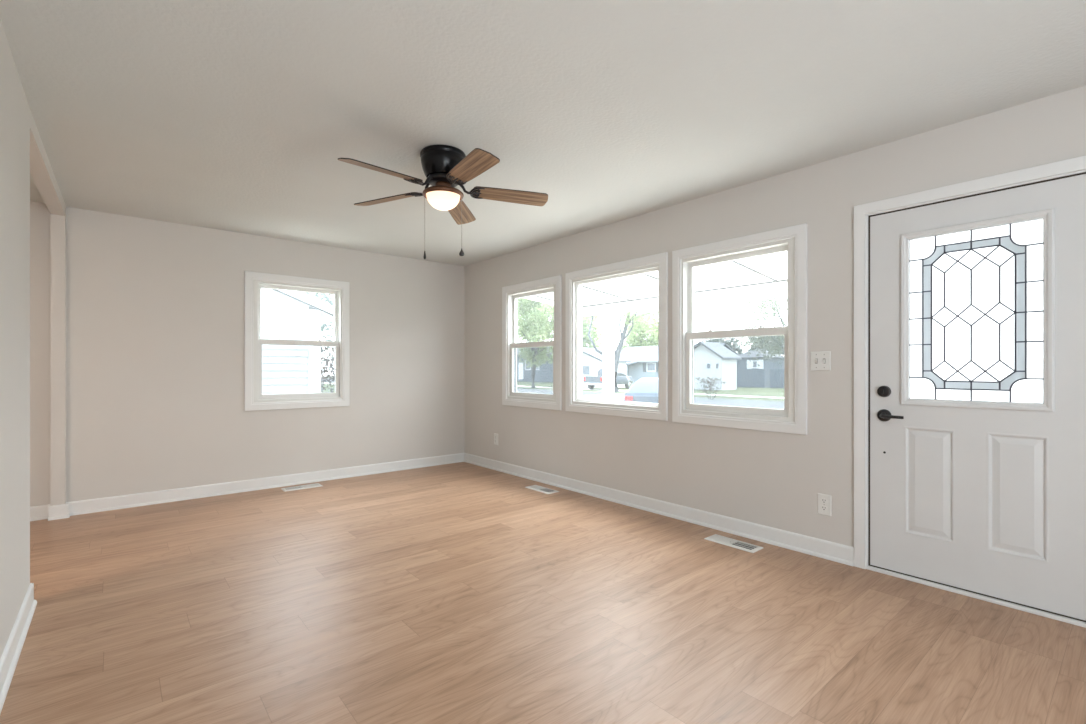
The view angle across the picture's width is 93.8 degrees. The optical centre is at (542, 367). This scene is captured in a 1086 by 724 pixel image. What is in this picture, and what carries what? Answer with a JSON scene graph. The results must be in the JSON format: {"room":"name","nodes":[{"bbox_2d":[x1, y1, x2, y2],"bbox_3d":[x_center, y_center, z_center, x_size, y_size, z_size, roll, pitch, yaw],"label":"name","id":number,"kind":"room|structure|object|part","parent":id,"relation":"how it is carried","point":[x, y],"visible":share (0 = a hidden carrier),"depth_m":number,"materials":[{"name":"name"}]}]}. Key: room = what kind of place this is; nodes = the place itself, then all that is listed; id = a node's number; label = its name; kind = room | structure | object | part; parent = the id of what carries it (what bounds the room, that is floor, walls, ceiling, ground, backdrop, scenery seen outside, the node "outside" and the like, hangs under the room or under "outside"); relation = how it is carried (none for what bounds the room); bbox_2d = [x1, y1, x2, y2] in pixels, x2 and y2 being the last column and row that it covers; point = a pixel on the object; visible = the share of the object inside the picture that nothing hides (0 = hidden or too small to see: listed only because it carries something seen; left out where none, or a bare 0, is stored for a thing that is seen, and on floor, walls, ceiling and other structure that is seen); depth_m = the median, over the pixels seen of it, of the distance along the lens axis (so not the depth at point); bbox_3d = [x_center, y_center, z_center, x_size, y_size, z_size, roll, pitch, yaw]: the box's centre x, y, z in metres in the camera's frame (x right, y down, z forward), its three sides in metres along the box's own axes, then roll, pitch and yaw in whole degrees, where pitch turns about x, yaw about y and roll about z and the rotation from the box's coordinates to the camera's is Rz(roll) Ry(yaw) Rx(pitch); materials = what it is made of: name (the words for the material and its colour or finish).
{"room":"empty living room","nodes":[
{"label":"empty living room","id":0,"kind":"room"},
{"bbox_2d":[0,19,65,658],"bbox_3d":[-1.357,-0.053,1.067,0.109,2.440,7.600,0,0,-40],"label":"wall","id":1,"kind":"structure","parent":0,"point":[23,154],"depth_m":2.20,"materials":[{"name":"paint"}]},
{"bbox_2d":[0,583,36,713],"bbox_3d":[-0.734,1.114,0.328,0.109,0.107,5.666,0,0,-40],"label":"baseboard","id":2,"kind":"structure","parent":1,"relation":"attached to","point":[10,655],"depth_m":2.05,"materials":[{"name":"paint"}]},
{"bbox_2d":[30,201,463,506],"bbox_3d":[-3.001,-0.053,4.743,5.440,2.440,0.140,0,0,-40],"label":"wall","id":3,"kind":"structure","parent":0,"point":[155,308],"depth_m":4.60,"materials":[{"name":"paint"}]},
{"bbox_2d":[30,504,49,520],"bbox_3d":[-4.425,1.114,3.435,1.577,0.107,0.024,0,0,-40],"label":"baseboard","id":4,"kind":"structure","parent":3,"relation":"attached to","point":[40,512],"depth_m":3.90,"materials":[{"name":"paint"}]},
{"bbox_2d":[48,503,69,520],"bbox_3d":[-3.761,1.114,3.946,0.121,0.107,0.074,0,0,-40],"label":"baseboard","id":5,"kind":"object","parent":3,"relation":"attached to","point":[55,512],"visible":1,"depth_m":3.92,"materials":[{"name":"paint"}]},
{"bbox_2d":[66,453,463,515],"bbox_3d":[-2.366,1.114,5.171,3.636,0.107,0.024,0,0,-40],"label":"baseboard","id":6,"kind":"structure","parent":3,"relation":"attached to","point":[80,507],"depth_m":4.79,"materials":[{"name":"paint"}]},
{"bbox_2d":[244,271,349,410],"bbox_3d":[-2.481,-0.255,5.153,0.979,1.324,0.133,0,0,-40],"label":"window","id":7,"kind":"structure","parent":3,"relation":"in","point":[254,400],"depth_m":5.05,"materials":[{"name":"paint"}]},
{"bbox_3d":[-2.491,-0.532,5.184,0.773,0.575,0.030,0,0,-40],"label":"sash","id":8,"kind":"part","parent":7,"relation":"part of","materials":[{"name":"glass"}]},
{"bbox_3d":[-2.466,0.012,5.155,0.769,0.589,0.030,0,0,-40],"label":"sash","id":9,"kind":"part","parent":7,"relation":"part of","materials":[{"name":"plastic"}]},
{"bbox_2d":[0,462,1085,723],"bbox_3d":[-0.560,1.227,1.739,5.580,0.120,7.880,0,0,-40],"label":"floor","id":10,"kind":"structure","parent":0,"point":[460,592],"depth_m":2.33,"materials":[{"name":"brown wood"}]},
{"bbox_2d":[281,483,321,491],"bbox_3d":[-2.350,1.161,4.955,0.350,0.012,0.140,0,0,-40],"label":"floor vent","id":11,"kind":"object","parent":10,"relation":"in","point":[316,484],"visible":1,"depth_m":4.93,"materials":[{"name":"metal"}]},
{"bbox_2d":[525,485,558,493],"bbox_3d":[-0.011,1.161,4.873,0.140,0.012,0.350,0,0,-40],"label":"floor vent","id":12,"kind":"object","parent":10,"relation":"in","point":[533,487],"visible":1,"depth_m":4.85,"materials":[{"name":"metal"}]},
{"bbox_2d":[541,488,553,491],"bbox_3d":[0.040,1.163,4.813,0.092,0.006,0.141,0,0,-40],"label":"grille","id":13,"kind":"object","parent":12,"relation":"attached to","point":[542,489],"depth_m":4.82,"materials":[{"name":"metal"}]},
{"bbox_2d":[704,534,762,552],"bbox_3d":[1.264,1.161,3.379,0.140,0.012,0.350,0,0,-40],"label":"floor vent","id":14,"kind":"object","parent":10,"relation":"in","point":[748,547],"visible":1,"depth_m":3.36,"materials":[{"name":"metal"}]},
{"bbox_2d":[710,535,734,542],"bbox_3d":[1.214,1.163,3.439,0.092,0.006,0.141,0,0,-40],"label":"grille","id":15,"kind":"object","parent":14,"relation":"attached to","point":[715,538],"depth_m":3.43,"materials":[{"name":"metal"}]},
{"bbox_2d":[733,541,754,548],"bbox_3d":[1.315,1.163,3.319,0.092,0.006,0.141,0,0,-40],"label":"grille","id":16,"kind":"object","parent":14,"relation":"attached to","point":[737,544],"depth_m":3.32,"materials":[{"name":"metal"}]},
{"bbox_2d":[0,0,1085,265],"bbox_3d":[-0.560,-1.353,1.739,5.580,0.160,7.880,0,0,-40],"label":"ceiling","id":17,"kind":"structure","parent":0,"point":[239,116],"depth_m":2.38,"materials":[{"name":"paint"}]},
{"bbox_2d":[338,144,547,258],"bbox_3d":[-0.594,-0.959,2.986,1.218,0.627,1.216,0,0,-40],"label":"ceiling fan","id":18,"kind":"object","parent":17,"relation":"hanging from","point":[445,167],"visible":1,"depth_m":2.93,"materials":[{"name":"brown wood"}]},
{"bbox_3d":[-0.857,-1.054,2.708,0.138,0.006,0.465,18,14,38],"label":"blade","id":19,"kind":"part","parent":18,"relation":"part of","materials":[{"name":"brown wood"}]},
{"bbox_3d":[-0.970,-1.054,3.174,0.465,0.006,0.138,-2,13,22],"label":"blade","id":20,"kind":"part","parent":18,"relation":"part of","materials":[{"name":"brown wood"}]},
{"bbox_3d":[-0.593,-0.984,3.019,0.198,0.086,0.198,0,0,-40],"label":"lamp shade","id":21,"kind":"part","parent":18,"relation":"part of","materials":[{"name":"white glass"}]},
{"bbox_3d":[-0.562,-1.054,3.425,0.138,0.006,0.465,-14,-3,4],"label":"blade","id":22,"kind":"part","parent":18,"relation":"part of","materials":[{"name":"brown wood"}]},
{"bbox_3d":[-0.379,-1.054,2.672,0.138,0.006,0.465,16,-6,-31],"label":"blade","id":23,"kind":"part","parent":18,"relation":"part of","materials":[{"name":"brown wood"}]},
{"bbox_3d":[-0.197,-1.054,3.115,0.465,0.006,0.138,2,-15,-14],"label":"blade","id":24,"kind":"part","parent":18,"relation":"part of","materials":[{"name":"brown wood"}]},
{"bbox_2d":[464,85,1085,546],"bbox_3d":[1.520,-0.053,3.492,0.140,2.440,7.600,0,0,-40],"label":"wall","id":25,"kind":"structure","parent":0,"point":[767,478],"depth_m":3.47,"materials":[{"name":"paint"}]},
{"bbox_2d":[494,433,497,444],"bbox_3d":[-0.539,0.816,5.819,0.009,0.127,0.078,0,0,-40],"label":"wall outlet","id":26,"kind":"object","parent":25,"relation":"attached to","point":[495,434],"visible":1,"depth_m":5.82,"materials":[{"name":"white plastic"}]},
{"bbox_2d":[502,275,561,409],"bbox_3d":[-0.095,-0.246,5.374,0.133,1.322,0.977,0,0,-40],"label":"window","id":27,"kind":"structure","parent":25,"relation":"in","point":[510,396],"depth_m":5.45,"materials":[{"name":"paint"}]},
{"bbox_3d":[-0.063,0.033,5.419,0.008,0.562,0.751,0,0,-40],"label":"screen frame","id":28,"kind":"part","parent":27,"relation":"part of","materials":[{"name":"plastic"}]},
{"bbox_3d":[-0.110,0.020,5.380,0.030,0.588,0.763,0,0,-40],"label":"sash","id":29,"kind":"part","parent":27,"relation":"part of","materials":[{"name":"plastic"}]},
{"bbox_3d":[-0.081,-0.523,5.404,0.030,0.574,0.767,0,0,-40],"label":"sash","id":30,"kind":"part","parent":27,"relation":"part of","materials":[{"name":"glass"}]},
{"bbox_2d":[565,252,667,420],"bbox_3d":[0.645,-0.249,4.497,0.133,1.332,1.176,0,0,-40],"label":"window","id":31,"kind":"structure","parent":25,"relation":"in","point":[574,402],"depth_m":4.50,"materials":[{"name":"paint"}]},
{"bbox_2d":[464,453,853,565],"bbox_3d":[1.457,1.114,3.439,0.024,0.107,7.600,0,0,-40],"label":"baseboard","id":32,"kind":"structure","parent":25,"relation":"attached to","point":[840,553],"depth_m":3.83,"materials":[{"name":"paint"}]},
{"bbox_2d":[672,223,806,434],"bbox_3d":[1.382,-0.245,3.622,0.133,1.334,1.006,0,0,-40],"label":"window","id":33,"kind":"structure","parent":25,"relation":"in","point":[792,419],"depth_m":3.52,"materials":[{"name":"paint"}]},
{"bbox_3d":[1.414,0.037,3.667,0.008,0.568,0.780,0,0,-40],"label":"screen frame","id":34,"kind":"part","parent":33,"relation":"part of","materials":[{"name":"plastic"}]},
{"bbox_3d":[1.367,0.024,3.628,0.030,0.594,0.792,0,0,-40],"label":"sash","id":35,"kind":"part","parent":33,"relation":"part of","materials":[{"name":"plastic"}]},
{"bbox_3d":[1.396,-0.525,3.652,0.030,0.580,0.796,0,0,-40],"label":"sash","id":36,"kind":"part","parent":33,"relation":"part of","materials":[{"name":"glass"}]},
{"bbox_2d":[811,351,830,370],"bbox_3d":[1.712,-0.043,3.139,0.020,0.118,0.116,0,0,-40],"label":"light switch","id":37,"kind":"object","parent":25,"relation":"attached to","point":[820,361],"visible":1,"depth_m":3.13,"materials":[{"name":"white plastic"}]},
{"bbox_2d":[818,493,830,515],"bbox_3d":[1.732,0.841,3.125,0.009,0.127,0.078,0,0,-40],"label":"wall outlet","id":38,"kind":"object","parent":25,"relation":"attached to","point":[824,501],"visible":1,"depth_m":3.12,"materials":[{"name":"white plastic"}]},
{"bbox_2d":[854,156,1085,627],"bbox_3d":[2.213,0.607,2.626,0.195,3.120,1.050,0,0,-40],"label":"door","id":39,"kind":"structure","parent":25,"relation":"in","point":[970,296],"depth_m":2.59,"materials":[{"name":"paint"}]},
{"bbox_3d":[1.940,0.270,2.827,0.035,0.022,0.117,0,0,-40],"label":"lever","id":40,"kind":"part","parent":39,"relation":"part of","materials":[{"name":"black metal"}]},
{"bbox_3d":[2.095,0.620,2.750,0.045,0.595,0.224,0,0,-40],"label":"raised panel","id":41,"kind":"part","parent":39,"relation":"part of","materials":[{"name":"paint"}]},
{"bbox_3d":[2.203,-0.270,2.611,0.002,0.760,0.410,0,0,-40],"label":"border glass","id":42,"kind":"part","parent":39,"relation":"part of","materials":[{"name":"clear glass"}]},
{"bbox_3d":[2.205,-0.270,2.612,0.002,0.882,0.536,0,0,-40],"label":"glass pane","id":43,"kind":"part","parent":39,"relation":"part of","materials":[{"name":"clear glass"}]},
{"bbox_3d":[2.198,-0.270,2.607,0.044,0.954,0.608,0,0,-40],"label":"glass frame","id":44,"kind":"part","parent":39,"relation":"part of","materials":[{"name":"glass"}]},
{"bbox_3d":[2.320,0.620,2.483,0.045,0.595,0.223,0,0,-40],"label":"raised panel","id":45,"kind":"part","parent":39,"relation":"part of","materials":[{"name":"paint"}]},
{"label":"outside","id":46,"kind":"structure","parent":0,"visible":0},
{"bbox_2d":[524,252,786,305],"bbox_3d":[3.076,-1.338,4.555,3.610,0.515,11.220,0,0,-40],"label":"sky","id":47,"kind":"structure","parent":46,"point":[725,274],"depth_m":6.91,"materials":[{"name":"white"}]},
{"bbox_2d":[535,261,786,306],"bbox_3d":[2.885,-1.285,4.394,3.110,0.341,11.220,0,0,-40],"label":"strips","id":48,"kind":"object","parent":47,"relation":"attached to","point":[735,262],"visible":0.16,"depth_m":7.16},
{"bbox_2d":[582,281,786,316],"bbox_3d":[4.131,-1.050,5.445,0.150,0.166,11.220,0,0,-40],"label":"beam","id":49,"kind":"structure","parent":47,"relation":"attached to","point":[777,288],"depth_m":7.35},
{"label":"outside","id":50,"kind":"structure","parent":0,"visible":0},
{"bbox_3d":[2.408,1.805,16.928,11.580,0.025,5.000,0,0,-40],"label":"driveway","id":51,"kind":"object","parent":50,"visible":0},
{"bbox_2d":[623,377,657,402],"bbox_3d":[4.489,1.072,19.396,1.840,1.430,4.420,0,0,26],"label":"car","id":52,"kind":"object","parent":51,"relation":"on","point":[645,389],"visible":0.19,"depth_m":17.78,"materials":[{"name":"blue metal"}]},
{"bbox_2d":[625,396,632,399],"bbox_3d":[3.014,1.057,17.777,0.280,0.140,0.120,0,0,26],"label":"tail light","id":53,"kind":"object","parent":52,"relation":"attached to","point":[626,397],"depth_m":17.72,"materials":[{"name":"red plastic"}]},
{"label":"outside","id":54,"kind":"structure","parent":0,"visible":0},
{"bbox_2d":[321,376,783,401],"bbox_3d":[16.708,1.917,47.425,160.000,0.200,180.000,0,0,-40],"label":"lawn","id":55,"kind":"structure","parent":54,"point":[745,391],"depth_m":39.18,"materials":[{"name":"green plant"}]},
{"bbox_2d":[261,288,333,394],"bbox_3d":[-9.297,-0.320,9.388,7.900,4.274,9.440,0,0,-40],"label":"house","id":56,"kind":"structure","parent":55,"relation":"on","point":[285,314],"depth_m":7.98,"materials":[{"name":"white"}]},
{"bbox_2d":[304,292,334,373],"bbox_3d":[-7.357,-0.632,15.320,3.126,5.007,2.689,0,0,-20],"label":"tree","id":57,"kind":"object","parent":55,"relation":"on","point":[324,296],"visible":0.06,"depth_m":15.61,"materials":[{"name":"green plant"}]},
{"bbox_2d":[321,346,334,392],"bbox_3d":[-4.955,0.635,11.803,2.654,2.442,2.867,0,0,-40],"label":"bush","id":58,"kind":"object","parent":55,"relation":"on","point":[333,350],"visible":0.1,"depth_m":11.43,"materials":[{"name":"green plant"}]},
{"bbox_2d":[517,298,553,387],"bbox_3d":[-0.563,-3.153,46.229,7.263,10.054,7.871,0,0,-40],"label":"leafy tree","id":59,"kind":"object","parent":55,"relation":"on","point":[533,325],"visible":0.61,"depth_m":44.74,"materials":[{"name":"green plant"}]},
{"bbox_2d":[517,342,587,381],"bbox_3d":[0.121,-0.963,70.980,8.800,5.560,13.600,0,0,-40],"label":"house","id":60,"kind":"structure","parent":55,"relation":"on","point":[544,373],"depth_m":66.08,"materials":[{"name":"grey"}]},
{"bbox_3d":[-2.960,0.417,68.382,0.060,2.200,1.000,0,0,-40],"label":"door","id":61,"kind":"part","parent":60,"relation":"part of","materials":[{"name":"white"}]},
{"bbox_2d":[549,315,602,347],"bbox_3d":[4.247,-3.660,61.526,7.156,11.068,6.625,0,0,-40],"label":"leafy tree","id":62,"kind":"object","parent":55,"relation":"on","point":[585,328],"visible":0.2,"depth_m":60.10,"materials":[{"name":"green plant"}]},
{"bbox_2d":[550,348,630,387],"bbox_3d":[4.466,-0.063,48.876,3.850,3.760,7.000,0,0,-40],"label":"house","id":63,"kind":"structure","parent":55,"relation":"on","point":[592,361],"depth_m":46.81,"materials":[{"name":"white"}]},
{"bbox_3d":[4.020,0.217,46.931,0.020,0.840,0.940,0,0,-40],"label":"pane","id":64,"kind":"part","parent":63,"relation":"part of","materials":[{"name":"glass"}]},
{"bbox_2d":[583,309,657,391],"bbox_3d":[5.880,-2.554,38.095,8.742,8.894,5.032,0,0,-5],"label":"street tree","id":65,"kind":"object","parent":55,"relation":"on","point":[629,316],"visible":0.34,"depth_m":37.77,"materials":[{"name":"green plant"}]},
{"bbox_2d":[615,313,657,348],"bbox_3d":[14.113,-3.027,70.327,8.487,9.805,8.116,0,0,-13],"label":"leafy tree","id":66,"kind":"object","parent":55,"relation":"on","point":[634,339],"visible":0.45,"depth_m":67.90,"materials":[{"name":"green plant"}]},
{"bbox_2d":[620,343,738,383],"bbox_3d":[14.303,-0.413,58.346,10.400,4.460,13.600,0,0,-40],"label":"house","id":67,"kind":"structure","parent":55,"relation":"on","point":[644,359],"depth_m":57.73,"materials":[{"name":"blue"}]},
{"bbox_3d":[11.970,-0.103,56.118,0.020,0.840,1.090,0,0,-40],"label":"pane","id":68,"kind":"part","parent":67,"relation":"part of","materials":[{"name":"glass"}]},
{"bbox_2d":[695,376,724,399],"bbox_3d":[9.559,1.156,29.031,1.721,1.400,1.525,0,0,-40],"label":"bush","id":69,"kind":"object","parent":55,"relation":"on","point":[703,381],"visible":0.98,"depth_m":29.06,"materials":[{"name":"green plant"}]},
{"bbox_2d":[694,342,741,389],"bbox_3d":[14.266,-0.203,43.535,2.950,4.040,4.300,0,0,-40],"label":"house","id":70,"kind":"structure","parent":55,"relation":"on","point":[711,359],"depth_m":42.37,"materials":[{"name":"white"}]},
{"bbox_2d":[701,337,743,354],"bbox_3d":[21.878,-1.153,62.322,5.340,6.059,4.744,0,0,-13],"label":"tree","id":71,"kind":"object","parent":55,"relation":"on","point":[734,345],"visible":0.14,"depth_m":62.09,"materials":[{"name":"green plant"}]},
{"bbox_2d":[737,349,783,387],"bbox_3d":[20.918,-0.008,48.947,4.600,3.650,3.500,0,0,-40],"label":"house","id":72,"kind":"structure","parent":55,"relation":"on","point":[749,374],"depth_m":47.53,"materials":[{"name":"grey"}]},
{"bbox_2d":[747,360,751,368],"bbox_3d":[19.363,-0.333,47.643,0.060,0.850,0.500,0,0,-40],"label":"shutter","id":73,"kind":"object","parent":72,"relation":"hanging from","point":[749,363],"depth_m":47.60,"materials":[{"name":"white"}]},
{"bbox_2d":[758,360,763,368],"bbox_3d":[20.078,-0.333,46.794,0.060,0.850,0.500,0,0,-40],"label":"shutter","id":74,"kind":"object","parent":72,"relation":"hanging from","point":[760,362],"depth_m":46.76,"materials":[{"name":"white"}]},
{"bbox_2d":[737,295,786,365],"bbox_3d":[7.589,-0.440,16.189,3.033,4.623,3.014,0,0,35],"label":"blossom tree","id":75,"kind":"object","parent":55,"relation":"on","point":[753,311],"visible":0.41,"depth_m":16.11,"materials":[{"name":"green plant"}]},
{"bbox_2d":[747,335,783,355],"bbox_3d":[26.479,-1.498,60.441,5.125,6.749,5.388,0,0,-40],"label":"tree","id":76,"kind":"object","parent":55,"relation":"on","point":[755,344],"visible":0.07,"depth_m":59.97,"materials":[{"name":"green plant"}]},
{"bbox_2d":[770,369,783,387],"bbox_3d":[22.699,1.467,44.105,0.080,2.700,6.000,0,0,-40],"label":"privacy fence","id":77,"kind":"object","parent":55,"relation":"on","point":[776,375],"visible":0.14,"depth_m":45.88,"materials":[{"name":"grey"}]},
{"bbox_3d":[2.928,1.542,4.614,3.460,0.550,11.300,0,0,-40],"label":"floor","id":78,"kind":"structure","parent":55,"relation":"on","visible":0},
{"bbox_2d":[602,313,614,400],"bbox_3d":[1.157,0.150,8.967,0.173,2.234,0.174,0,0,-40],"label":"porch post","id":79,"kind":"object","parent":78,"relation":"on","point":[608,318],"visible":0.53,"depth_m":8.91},
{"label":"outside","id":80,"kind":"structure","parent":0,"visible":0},
{"bbox_2d":[324,377,783,398],"bbox_3d":[2.564,1.802,35.501,12.600,0.030,180.000,0,0,-40],"label":"sidewalk","id":81,"kind":"structure","parent":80,"point":[324,377],"depth_m":33.33,"materials":[{"name":"concrete"}]},
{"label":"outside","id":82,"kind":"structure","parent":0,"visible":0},
{"bbox_2d":[321,379,783,408],"bbox_3d":[1.799,1.807,34.857,7.000,0.020,180.000,0,0,-40],"label":"street","id":83,"kind":"structure","parent":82,"point":[585,395],"depth_m":28.04,"materials":[{"name":"grey asphalt"}]},
{"bbox_2d":[583,368,632,388],"bbox_3d":[5.643,0.897,43.295,1.910,1.800,5.450,0,0,38],"label":"pickup truck","id":84,"kind":"object","parent":83,"relation":"on","point":[622,378],"visible":0.59,"depth_m":42.70,"materials":[{"name":"grey paint"}]}
]}

